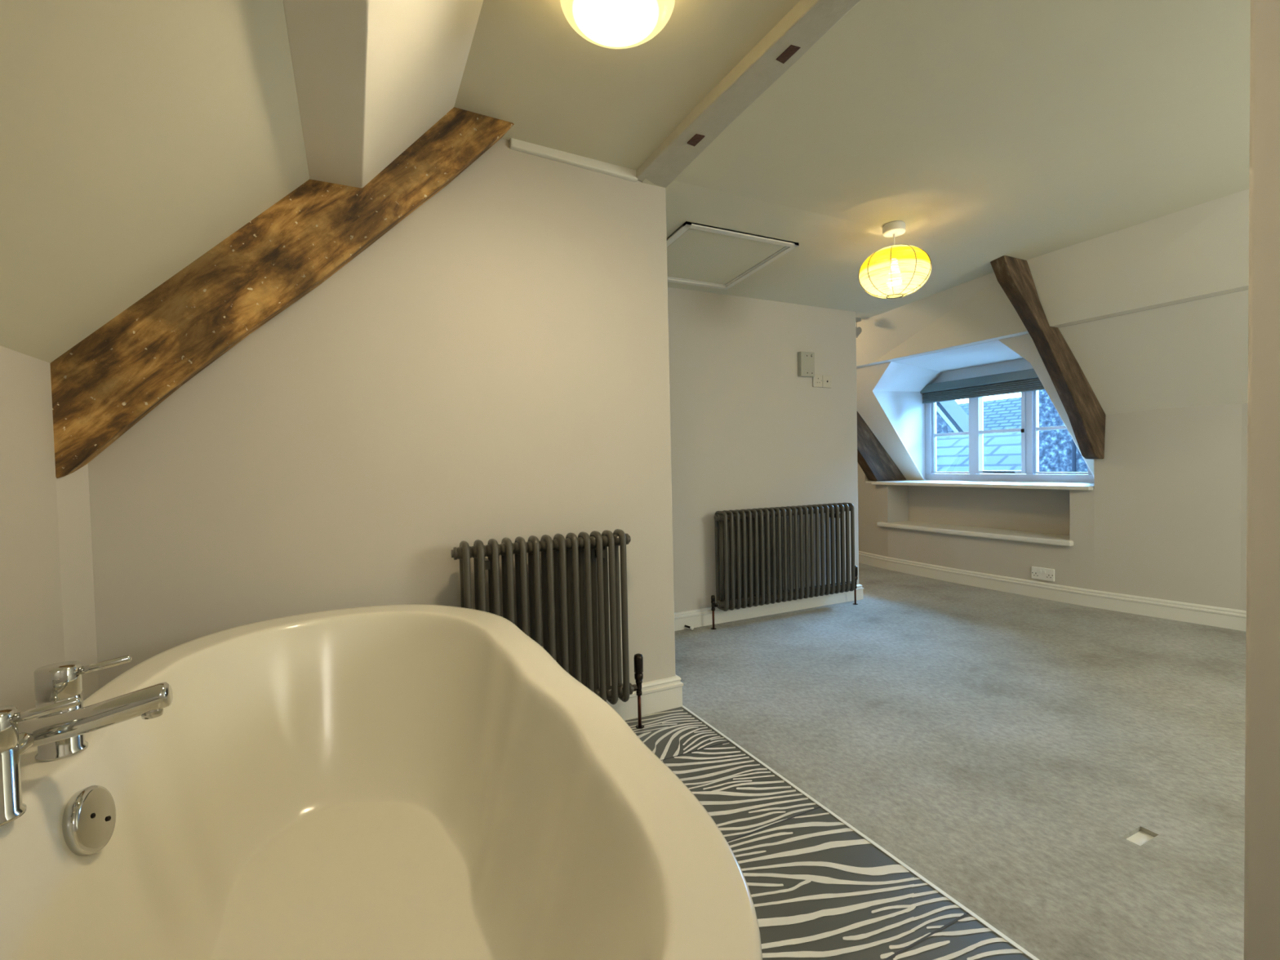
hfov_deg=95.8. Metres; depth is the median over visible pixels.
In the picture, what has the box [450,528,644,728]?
radiator
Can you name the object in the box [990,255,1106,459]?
rafter
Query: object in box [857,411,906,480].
rafter
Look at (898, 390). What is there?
wall
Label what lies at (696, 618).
baseboard
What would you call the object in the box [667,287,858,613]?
wall
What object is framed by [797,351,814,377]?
junction box
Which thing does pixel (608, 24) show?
ceiling light
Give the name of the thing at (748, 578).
radiator
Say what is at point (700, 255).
hatch
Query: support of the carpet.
on the floor
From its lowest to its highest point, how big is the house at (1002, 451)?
5.450 m
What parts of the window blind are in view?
rail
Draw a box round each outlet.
[812,374,822,387]
[822,375,831,387]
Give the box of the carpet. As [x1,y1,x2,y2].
[674,562,1245,959]
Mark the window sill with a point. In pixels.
(991, 484)
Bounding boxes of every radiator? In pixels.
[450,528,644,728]
[711,502,857,629]
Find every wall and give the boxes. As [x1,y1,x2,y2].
[0,345,98,722]
[88,138,675,688]
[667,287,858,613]
[857,403,1247,610]
[860,289,1244,452]
[872,340,1093,479]
[1244,0,1279,959]
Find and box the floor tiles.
[624,706,1032,959]
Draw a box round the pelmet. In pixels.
[920,368,1038,393]
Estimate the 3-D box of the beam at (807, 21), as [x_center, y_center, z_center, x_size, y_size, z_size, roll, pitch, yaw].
[0.851,-1.237,0.654,0.143,0.200,3.656,-2,2,-26]
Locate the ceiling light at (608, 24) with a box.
[560,0,675,48]
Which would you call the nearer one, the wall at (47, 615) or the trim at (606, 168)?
the wall at (47, 615)
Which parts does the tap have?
lever, spout, lever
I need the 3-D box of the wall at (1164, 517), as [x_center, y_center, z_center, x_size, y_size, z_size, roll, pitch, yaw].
[3.176,0.193,3.806,0.500,1.265,7.200,-2,2,-26]
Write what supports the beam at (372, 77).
attached to the ceiling at (137, 137)
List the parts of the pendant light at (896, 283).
bulb, lamp shade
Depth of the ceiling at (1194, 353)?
3.29 m
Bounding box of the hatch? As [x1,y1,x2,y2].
[666,221,799,289]
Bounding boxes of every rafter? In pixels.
[50,106,514,478]
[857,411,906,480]
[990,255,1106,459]
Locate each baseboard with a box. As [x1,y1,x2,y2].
[606,584,863,719]
[858,551,1246,631]
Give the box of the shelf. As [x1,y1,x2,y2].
[876,520,1073,546]
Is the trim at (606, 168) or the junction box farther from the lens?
the junction box
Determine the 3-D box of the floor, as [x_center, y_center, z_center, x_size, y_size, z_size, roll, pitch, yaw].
[0.928,0.942,2.707,5.800,0.048,7.200,-2,2,-26]
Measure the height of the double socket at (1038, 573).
0.086 m
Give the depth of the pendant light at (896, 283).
2.67 m
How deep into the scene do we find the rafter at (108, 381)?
1.61 m
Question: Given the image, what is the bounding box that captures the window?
[924,390,1093,482]
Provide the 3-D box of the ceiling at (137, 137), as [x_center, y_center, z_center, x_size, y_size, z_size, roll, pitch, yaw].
[-0.497,-0.657,0.000,0.850,0.865,3.660,-2,2,-26]
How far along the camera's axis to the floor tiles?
1.39 m
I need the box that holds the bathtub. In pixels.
[0,604,762,959]
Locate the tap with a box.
[0,654,173,826]
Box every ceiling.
[0,0,309,363]
[453,0,799,169]
[641,0,1250,319]
[856,289,1248,479]
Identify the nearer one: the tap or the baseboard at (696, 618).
the tap
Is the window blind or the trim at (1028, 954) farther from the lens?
the window blind
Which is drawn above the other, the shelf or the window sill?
the window sill
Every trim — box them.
[509,137,638,182]
[681,705,1039,959]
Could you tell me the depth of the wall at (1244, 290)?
5.20 m
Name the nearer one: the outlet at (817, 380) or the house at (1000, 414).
the outlet at (817, 380)
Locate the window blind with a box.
[922,378,1044,403]
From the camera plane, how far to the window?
4.86 m
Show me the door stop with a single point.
(691, 628)
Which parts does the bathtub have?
overflow plate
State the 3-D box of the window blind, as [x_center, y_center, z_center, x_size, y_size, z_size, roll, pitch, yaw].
[2.941,-0.747,4.793,0.038,0.088,1.337,-2,2,-26]
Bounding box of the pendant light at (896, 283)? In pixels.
[857,220,931,298]
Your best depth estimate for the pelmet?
4.85 m
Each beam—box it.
[282,0,483,187]
[635,0,860,187]
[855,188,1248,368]
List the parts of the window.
fixed sash, fixed sash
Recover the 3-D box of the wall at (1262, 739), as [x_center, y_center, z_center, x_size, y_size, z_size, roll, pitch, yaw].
[1.376,-0.170,-0.011,0.140,2.320,1.965,-2,2,-26]
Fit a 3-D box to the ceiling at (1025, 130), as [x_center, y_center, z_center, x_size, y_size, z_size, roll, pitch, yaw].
[1.171,-1.323,2.789,2.547,0.360,7.200,-2,2,-26]
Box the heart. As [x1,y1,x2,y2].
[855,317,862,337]
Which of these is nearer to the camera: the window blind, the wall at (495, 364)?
the wall at (495, 364)
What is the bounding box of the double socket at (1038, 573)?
[1031,566,1054,582]
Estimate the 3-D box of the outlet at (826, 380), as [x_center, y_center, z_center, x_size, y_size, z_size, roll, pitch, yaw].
[1.280,-0.675,3.966,0.081,0.084,0.014,-2,2,-26]
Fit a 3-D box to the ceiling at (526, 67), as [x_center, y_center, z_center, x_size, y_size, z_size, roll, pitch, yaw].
[0.444,-1.268,0.455,0.880,0.210,3.660,-2,2,-26]
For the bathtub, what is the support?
on the floor tiles
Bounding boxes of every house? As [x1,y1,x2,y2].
[936,400,968,433]
[936,431,1026,474]
[958,396,1021,430]
[1037,389,1087,474]
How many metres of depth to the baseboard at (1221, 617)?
3.85 m
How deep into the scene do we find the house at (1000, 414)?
15.91 m
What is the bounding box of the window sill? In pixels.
[865,480,1094,490]
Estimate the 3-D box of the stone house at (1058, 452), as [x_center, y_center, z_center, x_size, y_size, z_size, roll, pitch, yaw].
[7.734,1.465,6.958,4.071,6.350,3.570,-2,2,-26]
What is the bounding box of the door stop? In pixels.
[684,624,693,630]
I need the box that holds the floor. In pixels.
[885,568,1240,845]

